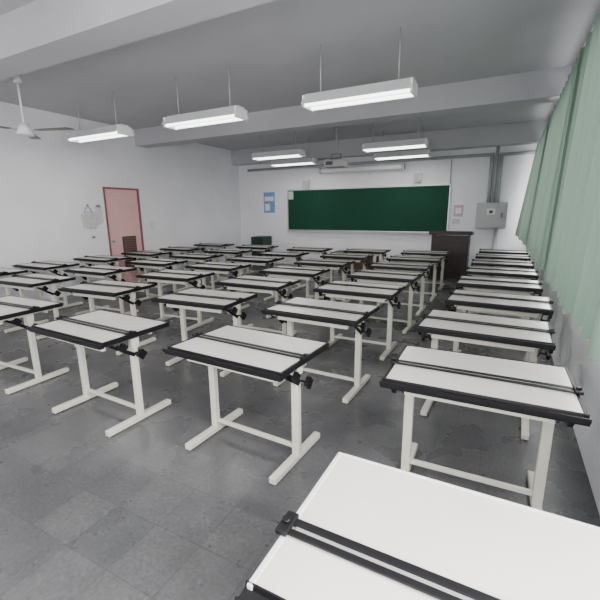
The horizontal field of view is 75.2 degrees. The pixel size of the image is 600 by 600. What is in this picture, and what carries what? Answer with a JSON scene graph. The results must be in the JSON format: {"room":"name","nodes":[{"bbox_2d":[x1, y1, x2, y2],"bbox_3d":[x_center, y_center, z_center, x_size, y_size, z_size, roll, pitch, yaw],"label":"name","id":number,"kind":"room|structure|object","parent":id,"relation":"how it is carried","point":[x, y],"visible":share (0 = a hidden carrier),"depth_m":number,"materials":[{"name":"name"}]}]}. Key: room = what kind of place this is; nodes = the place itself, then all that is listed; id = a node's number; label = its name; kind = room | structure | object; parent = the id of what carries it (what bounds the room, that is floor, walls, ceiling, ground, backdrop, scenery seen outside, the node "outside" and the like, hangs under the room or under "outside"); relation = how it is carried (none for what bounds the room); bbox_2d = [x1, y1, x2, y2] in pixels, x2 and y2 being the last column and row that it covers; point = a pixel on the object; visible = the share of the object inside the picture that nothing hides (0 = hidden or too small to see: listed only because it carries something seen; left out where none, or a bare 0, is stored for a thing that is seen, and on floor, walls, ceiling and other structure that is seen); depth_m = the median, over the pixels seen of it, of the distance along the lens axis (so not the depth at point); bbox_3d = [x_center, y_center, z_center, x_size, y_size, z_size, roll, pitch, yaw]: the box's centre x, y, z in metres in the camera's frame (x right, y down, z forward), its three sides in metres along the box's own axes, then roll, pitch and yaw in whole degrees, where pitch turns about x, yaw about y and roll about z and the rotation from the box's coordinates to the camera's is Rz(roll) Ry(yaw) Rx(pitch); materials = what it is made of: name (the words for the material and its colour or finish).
{"room":"drafting classroom","nodes":[
{"label":"drafting classroom","id":0,"kind":"room"},
{"bbox_2d":[0,101,241,298],"bbox_3d":[-4.815,-1.749,7.379,0.150,3.450,12.230,6,14,27],"label":"wall","id":1,"kind":"structure","parent":0,"point":[190,192],"depth_m":8.04,"materials":[{"name":"paint"}]},
{"bbox_2d":[81,204,96,227],"bbox_3d":[-4.359,-1.726,8.044,0.065,0.479,0.310,6,14,27],"label":"hanging bag","id":2,"kind":"object","parent":1,"relation":"hanging from","point":[89,219],"visible":1,"depth_m":8.02,"materials":[{"name":"fabric"}]},
{"bbox_2d":[94,204,103,224],"bbox_3d":[-4.255,-1.808,8.270,0.030,0.438,0.170,6,14,27],"label":"hanging bag","id":3,"kind":"object","parent":1,"relation":"hanging from","point":[98,210],"visible":1,"depth_m":8.26,"materials":[{"name":"white fabric"}]},
{"bbox_2d":[102,187,144,281],"bbox_3d":[-4.014,-1.452,8.942,0.220,2.160,0.930,6,14,27],"label":"door","id":4,"kind":"structure","parent":1,"relation":"in","point":[122,205],"depth_m":8.87,"materials":[{"name":"red paint"}]},
{"bbox_2d":[122,236,136,267],"bbox_3d":[-3.937,-1.115,9.078,0.027,0.740,0.370,6,14,27],"label":"vent","id":5,"kind":"object","parent":4,"relation":"attached to","point":[129,243],"depth_m":9.01,"materials":[{"name":"red metal"}]},
{"bbox_2d":[0,0,273,80],"bbox_3d":[-1.963,-2.473,3.479,8.290,0.350,0.345,6,14,27],"label":"beam","id":6,"kind":"structure","parent":1,"relation":"attached to","point":[38,34],"depth_m":3.33,"materials":[{"name":"paint"}]},
{"bbox_2d":[0,262,599,599],"bbox_3d":[-1.053,0.392,5.875,8.590,0.120,12.530,6,14,27],"label":"floor","id":7,"kind":"structure","parent":0,"point":[134,513],"depth_m":2.67,"materials":[{"name":"grey tile"}]},
{"bbox_2d":[0,267,31,321],"bbox_3d":[-4.818,-0.095,6.135,0.932,0.780,0.640,6,14,26],"label":"table","id":8,"kind":"object","parent":7,"relation":"on","point":[4,272],"visible":0.5,"depth_m":6.01,"materials":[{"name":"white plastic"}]},
{"bbox_2d":[0,295,68,393],"bbox_3d":[-2.898,0.404,3.876,0.932,0.780,0.640,6,14,25],"label":"table","id":9,"kind":"object","parent":7,"relation":"on","point":[11,306],"visible":0.94,"depth_m":3.76,"materials":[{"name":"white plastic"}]},
{"bbox_2d":[0,273,75,339],"bbox_3d":[-3.657,0.059,5.414,0.932,0.780,0.640,5,14,25],"label":"table","id":10,"kind":"object","parent":7,"relation":"on","point":[29,281],"visible":0.81,"depth_m":5.25,"materials":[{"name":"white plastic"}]},
{"bbox_2d":[12,261,82,310],"bbox_3d":[-4.439,-0.276,6.910,0.933,0.780,0.640,6,14,27],"label":"table","id":11,"kind":"object","parent":7,"relation":"on","point":[34,267],"visible":0.84,"depth_m":6.77,"materials":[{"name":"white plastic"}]},
{"bbox_2d":[26,309,170,436],"bbox_3d":[-1.602,0.547,3.196,0.932,0.780,0.640,7,15,29],"label":"table","id":12,"kind":"object","parent":7,"relation":"on","point":[97,330],"visible":1,"depth_m":3.07,"materials":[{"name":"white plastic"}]},
{"bbox_2d":[63,265,138,314],"bbox_3d":[-3.170,-0.145,6.287,0.933,0.780,0.640,6,14,26],"label":"table","id":13,"kind":"object","parent":7,"relation":"on","point":[96,271],"visible":0.87,"depth_m":6.15,"materials":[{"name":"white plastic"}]},
{"bbox_2d":[73,255,130,294],"bbox_3d":[-3.920,-0.489,7.821,0.932,0.780,0.640,6,14,27],"label":"table","id":14,"kind":"object","parent":7,"relation":"on","point":[99,259],"visible":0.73,"depth_m":7.62,"materials":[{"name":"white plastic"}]},
{"bbox_2d":[57,280,155,354],"bbox_3d":[-2.338,0.182,4.822,0.932,0.780,0.640,5,14,23],"label":"table","id":15,"kind":"object","parent":7,"relation":"on","point":[103,289],"visible":0.86,"depth_m":4.65,"materials":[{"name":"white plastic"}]},
{"bbox_2d":[121,250,171,288],"bbox_3d":[-3.413,-0.711,8.772,0.932,0.780,0.640,6,15,28],"label":"table","id":16,"kind":"object","parent":7,"relation":"on","point":[144,253],"visible":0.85,"depth_m":8.61,"materials":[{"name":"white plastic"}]},
{"bbox_2d":[125,258,187,301],"bbox_3d":[-2.610,-0.361,7.211,0.932,0.780,0.640,6,14,27],"label":"table","id":17,"kind":"object","parent":7,"relation":"on","point":[157,263],"visible":0.79,"depth_m":7.08,"materials":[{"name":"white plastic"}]},
{"bbox_2d":[135,269,214,330],"bbox_3d":[-1.792,-0.028,5.720,0.932,0.780,0.640,5,14,24],"label":"table","id":18,"kind":"object","parent":7,"relation":"on","point":[171,276],"visible":0.94,"depth_m":5.59,"materials":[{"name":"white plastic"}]},
{"bbox_2d":[159,246,204,269],"bbox_3d":[-2.907,-0.933,9.723,0.932,0.780,0.640,6,14,27],"label":"table","id":19,"kind":"object","parent":7,"relation":"on","point":[178,249],"visible":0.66,"depth_m":9.52,"materials":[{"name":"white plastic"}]},
{"bbox_2d":[169,253,223,290],"bbox_3d":[-2.126,-0.573,8.119,0.932,0.780,0.640,6,14,26],"label":"table","id":20,"kind":"object","parent":7,"relation":"on","point":[185,256],"visible":0.76,"depth_m":8.00,"materials":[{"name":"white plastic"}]},
{"bbox_2d":[151,288,256,376],"bbox_3d":[-0.996,0.311,4.207,0.933,0.780,0.640,5,14,24],"label":"table","id":21,"kind":"object","parent":7,"relation":"on","point":[208,300],"visible":0.79,"depth_m":4.03,"materials":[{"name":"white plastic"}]},
{"bbox_2d":[194,243,233,262],"bbox_3d":[-2.358,-1.188,10.817,0.932,0.780,0.640,6,14,27],"label":"table","id":22,"kind":"object","parent":7,"relation":"on","point":[210,245],"visible":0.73,"depth_m":10.62,"materials":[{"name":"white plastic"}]},
{"bbox_2d":[184,262,250,313],"bbox_3d":[-1.358,-0.233,6.598,0.932,0.780,0.640,6,14,26],"label":"table","id":23,"kind":"object","parent":7,"relation":"on","point":[220,267],"visible":0.74,"depth_m":6.38,"materials":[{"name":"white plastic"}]},
{"bbox_2d":[204,249,251,282],"bbox_3d":[-1.643,-0.785,9.026,0.932,0.780,0.640,6,14,27],"label":"table","id":24,"kind":"object","parent":7,"relation":"on","point":[227,252],"visible":0.67,"depth_m":8.86,"materials":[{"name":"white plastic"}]},
{"bbox_2d":[162,325,328,484],"bbox_3d":[-0.344,0.654,2.678,0.933,0.780,0.640,7,15,30],"label":"table","id":25,"kind":"object","parent":7,"relation":"on","point":[264,355],"visible":1,"depth_m":2.55,"materials":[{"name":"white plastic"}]},
{"bbox_2d":[226,255,283,300],"bbox_3d":[-0.843,-0.449,7.522,0.932,0.780,0.640,6,14,27],"label":"table","id":26,"kind":"object","parent":7,"relation":"on","point":[259,260],"visible":0.75,"depth_m":7.31,"materials":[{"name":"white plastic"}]},
{"bbox_2d":[236,244,278,276],"bbox_3d":[-1.090,-1.028,10.064,0.933,0.780,0.640,6,14,27],"label":"table","id":27,"kind":"object","parent":7,"relation":"on","point":[247,247],"visible":0.7,"depth_m":9.89,"materials":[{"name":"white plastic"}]},
{"bbox_2d":[215,275,300,334],"bbox_3d":[-0.526,0.105,5.088,0.932,0.780,0.640,6,14,27],"label":"table","id":28,"kind":"object","parent":7,"relation":"on","point":[262,284],"visible":0.83,"depth_m":4.91,"materials":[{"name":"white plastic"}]},
{"bbox_2d":[251,236,271,263],"bbox_3d":[-1.207,-1.558,12.208,0.440,0.860,0.535,6,14,27],"label":"base cabinet","id":29,"kind":"object","parent":7,"relation":"on","point":[255,240],"visible":0.36,"depth_m":11.99,"materials":[{"name":"green plastic"}]},
{"bbox_2d":[257,251,308,290],"bbox_3d":[-0.346,-0.652,8.390,0.933,0.780,0.640,6,14,27],"label":"table","id":30,"kind":"object","parent":7,"relation":"on","point":[286,254],"visible":0.63,"depth_m":8.20,"materials":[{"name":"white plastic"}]},
{"bbox_2d":[259,265,329,318],"bbox_3d":[-0.070,-0.110,6.010,0.933,0.780,0.640,6,14,27],"label":"table","id":31,"kind":"object","parent":7,"relation":"on","point":[295,272],"visible":0.78,"depth_m":5.81,"materials":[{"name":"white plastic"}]},
{"bbox_2d":[287,247,332,281],"bbox_3d":[0.239,-0.860,9.279,0.933,0.780,0.640,6,14,27],"label":"table","id":32,"kind":"object","parent":7,"relation":"on","point":[312,250],"visible":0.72,"depth_m":9.07,"materials":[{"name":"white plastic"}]},
{"bbox_2d":[261,297,379,402],"bbox_3d":[0.203,0.424,3.663,0.933,0.780,0.640,7,15,28],"label":"table","id":33,"kind":"object","parent":7,"relation":"on","point":[336,314],"visible":0.95,"depth_m":3.50,"materials":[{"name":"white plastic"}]},
{"bbox_2d":[293,258,354,301],"bbox_3d":[0.441,-0.324,6.925,0.932,0.780,0.640,6,14,27],"label":"table","id":34,"kind":"object","parent":7,"relation":"on","point":[331,264],"visible":0.8,"depth_m":6.75,"materials":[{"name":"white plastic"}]},
{"bbox_2d":[320,253,373,282],"bbox_3d":[0.947,-0.541,7.854,0.932,0.780,0.640,6,15,28],"label":"table","id":35,"kind":"object","parent":7,"relation":"on","point":[337,256],"visible":0.66,"depth_m":7.65,"materials":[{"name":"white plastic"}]},
{"bbox_2d":[330,250,378,275],"bbox_3d":[1.387,-0.912,9.864,1.100,0.600,0.600,6,14,27],"label":"wooden table","id":36,"kind":"object","parent":7,"relation":"on","point":[357,265],"visible":0.27,"depth_m":9.58,"materials":[{"name":"brown wood"}]},
{"bbox_2d":[313,280,405,360],"bbox_3d":[0.705,0.204,4.606,0.933,0.780,0.640,6,14,27],"label":"table","id":37,"kind":"object","parent":7,"relation":"on","point":[376,292],"visible":0.96,"depth_m":4.45,"materials":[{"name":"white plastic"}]},
{"bbox_2d":[343,248,390,280],"bbox_3d":[1.511,-0.764,8.809,0.932,0.780,0.640,6,14,26],"label":"table","id":38,"kind":"object","parent":7,"relation":"on","point":[376,252],"visible":0.68,"depth_m":8.60,"materials":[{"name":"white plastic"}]},
{"bbox_2d":[347,269,423,333],"bbox_3d":[1.202,-0.009,5.518,0.932,0.780,0.640,6,15,28],"label":"table","id":39,"kind":"object","parent":7,"relation":"on","point":[373,276],"visible":0.85,"depth_m":5.34,"materials":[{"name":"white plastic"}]},
{"bbox_2d":[368,261,432,315],"bbox_3d":[1.650,-0.220,6.422,0.932,0.780,0.640,6,14,27],"label":"table","id":40,"kind":"object","parent":7,"relation":"on","point":[381,265],"visible":0.86,"depth_m":6.25,"materials":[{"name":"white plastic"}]},
{"bbox_2d":[387,255,442,301],"bbox_3d":[2.151,-0.430,7.320,0.932,0.780,0.640,6,14,26],"label":"table","id":41,"kind":"object","parent":7,"relation":"on","point":[407,259],"visible":0.81,"depth_m":7.15,"materials":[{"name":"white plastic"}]},
{"bbox_2d":[234,452,599,599],"bbox_3d":[0.403,1.019,1.053,0.932,0.780,0.640,6,14,27],"label":"table","id":42,"kind":"object","parent":7,"relation":"on","point":[366,530],"visible":1,"depth_m":1.03,"materials":[{"name":"white painted metal"},{"name":"white laminate"},{"name":"black plastic"}]},
{"bbox_2d":[400,250,449,289],"bbox_3d":[2.663,-0.664,8.323,0.932,0.780,0.640,6,14,27],"label":"table","id":43,"kind":"object","parent":7,"relation":"on","point":[407,252],"visible":0.81,"depth_m":8.15,"materials":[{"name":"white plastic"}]},
{"bbox_2d":[429,231,473,281],"bbox_3d":[3.522,-1.052,9.158,0.920,1.150,0.560,6,14,27],"label":"lectern","id":44,"kind":"object","parent":7,"relation":"on","point":[458,246],"visible":0.73,"depth_m":8.90,"materials":[{"name":"black wood"}]},
{"bbox_2d":[414,309,555,439],"bbox_3d":[1.429,0.540,3.107,0.932,0.780,0.640,7,15,28],"label":"table","id":45,"kind":"object","parent":7,"relation":"on","point":[528,335],"visible":0.77,"depth_m":2.91,"materials":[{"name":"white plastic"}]},
{"bbox_2d":[379,345,591,510],"bbox_3d":[0.968,0.752,2.199,0.933,0.780,0.640,6,14,26],"label":"table","id":46,"kind":"object","parent":7,"relation":"on","point":[548,394],"visible":0.91,"depth_m":2.06,"materials":[{"name":"white laminate"}]},
{"bbox_2d":[444,289,553,351],"bbox_3d":[1.979,0.338,3.970,0.933,0.780,0.640,7,15,29],"label":"table","id":47,"kind":"object","parent":7,"relation":"on","point":[536,307],"visible":0.68,"depth_m":3.77,"materials":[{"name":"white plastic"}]},
{"bbox_2d":[455,276,542,318],"bbox_3d":[2.436,0.128,4.870,0.932,0.780,0.640,6,14,27],"label":"table","id":48,"kind":"object","parent":7,"relation":"on","point":[505,285],"visible":0.65,"depth_m":4.66,"materials":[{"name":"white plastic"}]},
{"bbox_2d":[465,266,538,318],"bbox_3d":[2.928,-0.078,5.751,0.933,0.780,0.640,6,14,26],"label":"table","id":49,"kind":"object","parent":7,"relation":"on","point":[495,272],"visible":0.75,"depth_m":5.57,"materials":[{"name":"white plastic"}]},
{"bbox_2d":[471,259,533,268],"bbox_3d":[3.402,-0.286,6.641,0.932,0.780,0.640,6,14,27],"label":"table","id":50,"kind":"object","parent":7,"relation":"on","point":[478,262],"visible":0.48,"depth_m":6.41,"materials":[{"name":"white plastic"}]},
{"bbox_2d":[475,253,530,290],"bbox_3d":[3.881,-0.496,7.540,0.932,0.780,0.640,6,14,27],"label":"table","id":51,"kind":"object","parent":7,"relation":"on","point":[478,255],"visible":0.51,"depth_m":7.34,"materials":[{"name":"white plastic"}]},
{"bbox_2d":[479,248,527,277],"bbox_3d":[4.350,-0.702,8.422,0.932,0.780,0.640,6,14,27],"label":"table","id":52,"kind":"object","parent":7,"relation":"on","point":[490,251],"visible":0.45,"depth_m":8.21,"materials":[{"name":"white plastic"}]},
{"bbox_2d":[0,0,599,149],"bbox_3d":[-1.085,-3.088,5.080,8.590,0.120,12.530,6,14,27],"label":"ceiling","id":53,"kind":"structure","parent":0,"point":[271,50],"depth_m":4.84,"materials":[{"name":"paint"}]},
{"bbox_2d":[0,75,74,139],"bbox_3d":[-3.857,-2.654,5.262,1.274,0.760,1.212,6,14,27],"label":"ceiling fan","id":54,"kind":"object","parent":53,"relation":"hanging from","point":[23,129],"visible":0.92,"depth_m":5.38,"materials":[{"name":"white metal"}]},
{"bbox_2d":[65,90,133,142],"bbox_3d":[-3.268,-2.941,6.259,1.254,0.655,0.360,6,14,27],"label":"lamp","id":55,"kind":"object","parent":53,"relation":"hanging from","point":[118,130],"visible":1,"depth_m":6.20,"materials":[{"name":"white metal"}]},
{"bbox_2d":[161,65,248,129],"bbox_3d":[-1.315,-2.732,5.268,1.254,0.655,0.360,6,14,27],"label":"lamp","id":56,"kind":"object","parent":53,"relation":"hanging from","point":[234,113],"visible":1,"depth_m":5.23,"materials":[{"name":"white metal"}]},
{"bbox_2d":[251,131,305,160],"bbox_3d":[-0.500,-3.549,8.808,1.254,0.655,0.360,6,14,27],"label":"lamp","id":57,"kind":"object","parent":53,"relation":"hanging from","point":[295,152],"visible":0.92,"depth_m":8.74,"materials":[{"name":"white metal"}]},
{"bbox_2d":[270,140,317,166],"bbox_3d":[-0.167,-3.865,10.176,1.254,0.655,0.360,6,14,27],"label":"lamp","id":58,"kind":"object","parent":53,"relation":"hanging from","point":[312,160],"visible":1,"depth_m":10.12,"materials":[{"name":"white metal"}]},
{"bbox_2d":[324,126,347,167],"bbox_3d":[0.832,-3.459,8.833,0.460,0.865,0.386,6,14,27],"label":"projector","id":59,"kind":"object","parent":53,"relation":"hanging from","point":[331,163],"visible":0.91,"depth_m":8.77,"materials":[{"name":"white plastic"}]},
{"bbox_2d":[325,161,332,164],"bbox_3d":[0.654,-3.087,8.795,0.170,0.080,0.006,6,14,27],"label":"vent","id":60,"kind":"object","parent":59,"relation":"attached to","point":[326,162],"depth_m":8.79,"materials":[{"name":"grey plastic"}]},
{"bbox_2d":[134,65,574,147],"bbox_3d":[-0.006,-3.331,7.152,8.290,0.350,0.345,6,14,27],"label":"ceiling beam","id":61,"kind":"structure","parent":53,"relation":"attached to","point":[546,85],"depth_m":6.25,"materials":[{"name":"paint"}]},
{"bbox_2d":[301,27,417,111],"bbox_3d":[0.638,-2.523,4.277,1.254,0.655,0.360,6,14,27],"label":"lamp","id":62,"kind":"object","parent":53,"relation":"hanging from","point":[403,88],"visible":1,"depth_m":4.25,"materials":[{"name":"white metal"}]},
{"bbox_2d":[362,117,428,152],"bbox_3d":[1.875,-3.307,7.657,1.254,0.655,0.360,6,14,27],"label":"lamp","id":63,"kind":"object","parent":53,"relation":"hanging from","point":[420,142],"visible":0.91,"depth_m":7.61,"materials":[{"name":"white metal"}]},
{"bbox_2d":[374,126,430,160],"bbox_3d":[2.365,-3.619,9.001,1.254,0.655,0.360,6,14,27],"label":"lamp","id":64,"kind":"object","parent":53,"relation":"hanging from","point":[424,152],"visible":0.97,"depth_m":8.95,"materials":[{"name":"white metal"}]},
{"bbox_2d":[239,144,536,277],"bbox_3d":[1.781,-2.598,10.828,8.590,3.450,0.150,6,14,27],"label":"wall","id":65,"kind":"structure","parent":0,"point":[469,176],"depth_m":10.38,"materials":[{"name":"paint"}]},
{"bbox_2d":[264,192,274,212],"bbox_3d":[-0.951,-3.021,12.093,0.400,0.620,0.013,6,14,27],"label":"poster","id":66,"kind":"object","parent":65,"relation":"attached to","point":[269,197],"visible":1,"depth_m":12.08,"materials":[{"name":"blue paper"}]},
{"bbox_2d":[302,180,309,187],"bbox_3d":[0.175,-3.370,11.331,0.180,0.220,0.148,6,14,27],"label":"wall speaker","id":67,"kind":"object","parent":65,"relation":"attached to","point":[305,183],"visible":1,"depth_m":11.28,"materials":[{"name":"white plastic"}]},
{"bbox_2d":[318,158,405,173],"bbox_3d":[1.591,-3.608,10.318,2.360,0.410,0.160,6,14,27],"label":"projection screen","id":68,"kind":"object","parent":65,"relation":"attached to","point":[400,165],"visible":0.94,"depth_m":10.24,"materials":[{"name":"white plastic"}]},
{"bbox_2d":[287,184,450,232],"bbox_3d":[1.665,-2.493,10.755,4.630,1.200,0.125,6,14,27],"label":"chalkboard","id":69,"kind":"object","parent":65,"relation":"attached to","point":[406,208],"visible":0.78,"depth_m":10.63,"materials":[{"name":"metal"}]},
{"bbox_2d":[288,191,292,198],"bbox_3d":[-0.277,-3.132,11.674,0.168,0.230,0.005,6,14,27],"label":"notice sheet","id":70,"kind":"object","parent":69,"relation":"attached to","point":[290,194],"visible":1,"depth_m":11.67,"materials":[{"name":"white paper"}]},
{"bbox_2d":[289,230,428,232],"bbox_3d":[1.660,-1.918,10.866,4.430,0.030,0.080,6,14,27],"label":"chalk tray","id":71,"kind":"object","parent":69,"relation":"on","point":[400,231],"depth_m":10.62,"materials":[{"name":"metal"}]},
{"bbox_2d":[247,153,494,201],"bbox_3d":[1.452,-3.203,10.718,6.912,1.124,0.087,6,14,27],"label":"conduit","id":72,"kind":"object","parent":65,"relation":"attached to","point":[482,154],"visible":1,"depth_m":9.80,"materials":[{"name":"grey metal"}]},
{"bbox_2d":[231,120,547,165],"bbox_3d":[1.652,-4.024,10.274,8.290,0.420,0.350,6,14,27],"label":"ceiling beam","id":73,"kind":"structure","parent":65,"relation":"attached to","point":[521,133],"depth_m":9.29,"materials":[{"name":"paint"}]},
{"bbox_2d":[413,173,421,181],"bbox_3d":[2.980,-3.109,9.898,0.180,0.220,0.148,6,14,27],"label":"wall speaker","id":74,"kind":"object","parent":65,"relation":"attached to","point":[416,176],"visible":1,"depth_m":9.84,"materials":[{"name":"white plastic"}]},
{"bbox_2d":[414,173,419,180],"bbox_3d":[2.948,-3.095,9.838,0.150,0.190,0.008,6,14,27],"label":"grille","id":75,"kind":"object","parent":74,"relation":"attached to","point":[416,175],"depth_m":9.83,"materials":[{"name":"grey paint"}]},
{"bbox_2d":[452,219,459,223],"bbox_3d":[3.901,-1.967,9.757,0.180,0.140,0.008,6,14,27],"label":"paper notice","id":76,"kind":"object","parent":65,"relation":"attached to","point":[454,221],"visible":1,"depth_m":9.75,"materials":[{"name":"white paper"}]},
{"bbox_2d":[453,205,463,216],"bbox_3d":[3.934,-2.216,9.680,0.220,0.280,0.011,6,14,27],"label":"notice","id":77,"kind":"object","parent":65,"relation":"attached to","point":[458,209],"visible":1,"depth_m":9.68,"materials":[{"name":"pink paper"}]},
{"bbox_2d":[455,208,461,213],"bbox_3d":[3.932,-2.216,9.676,0.140,0.140,0.002,6,14,27],"label":"print","id":78,"kind":"object","parent":77,"relation":"attached to","point":[457,210],"depth_m":9.68,"materials":[{"name":"white paper"}]},
{"bbox_2d":[475,202,507,228],"bbox_3d":[4.548,-2.010,9.269,0.660,0.600,0.235,6,14,27],"label":"electrical box","id":79,"kind":"object","parent":65,"relation":"attached to","point":[491,214],"visible":1,"depth_m":9.18,"materials":[{"name":"grey paint"}]},
{"bbox_2d":[490,228,497,266],"bbox_3d":[4.703,-1.144,9.467,0.080,1.170,0.080,6,14,27],"label":"conduit","id":80,"kind":"object","parent":65,"relation":"attached to","point":[495,230],"visible":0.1,"depth_m":9.37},
{"bbox_2d":[491,146,499,201],"bbox_3d":[4.571,-2.930,9.120,0.068,1.250,0.068,6,14,27],"label":"conduit","id":81,"kind":"object","parent":65,"relation":"attached to","point":[497,147],"visible":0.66,"depth_m":9.09,"materials":[{"name":"grey metal"}]},
{"bbox_2d":[496,150,535,201],"bbox_3d":[5.003,-2.817,8.917,0.849,1.111,0.083,6,14,27],"label":"conduit","id":82,"kind":"object","parent":65,"relation":"attached to","point":[502,154],"visible":0.88,"depth_m":8.99,"materials":[{"name":"grey metal"}]},
{"bbox_2d":[530,12,599,514],"bbox_3d":[2.677,-0.948,3.576,0.150,3.450,12.230,6,14,27],"label":"wall","id":83,"kind":"structure","parent":0,"point":[570,352],"depth_m":2.84,"materials":[{"name":"paint"}]},
{"bbox_3d":[2.448,-2.204,3.271,0.027,0.028,11.600,6,14,27],"label":"rail","id":84,"kind":"object","parent":83,"relation":"attached to","visible":0},
{"bbox_2d":[515,118,549,246],"bbox_3d":[4.457,-2.142,7.501,0.334,2.004,2.777,6,14,27],"label":"curtain","id":85,"kind":"object","parent":84,"relation":"hanging from","point":[523,227],"visible":0.69,"depth_m":7.31,"materials":[{"name":"green fabric"}]},
{"bbox_2d":[526,57,578,268],"bbox_3d":[3.184,-1.556,4.992,0.222,2.005,2.918,6,14,27],"label":"curtain","id":86,"kind":"object","parent":84,"relation":"hanging from","point":[539,231],"visible":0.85,"depth_m":4.54,"materials":[{"name":"green fabric"}]},
{"bbox_2d":[543,13,599,359],"bbox_3d":[1.875,-0.974,2.499,0.188,2.005,2.780,6,14,27],"label":"curtain","id":87,"kind":"object","parent":84,"relation":"hanging from","point":[572,259],"visible":1,"depth_m":2.50,"materials":[{"name":"green fabric"}]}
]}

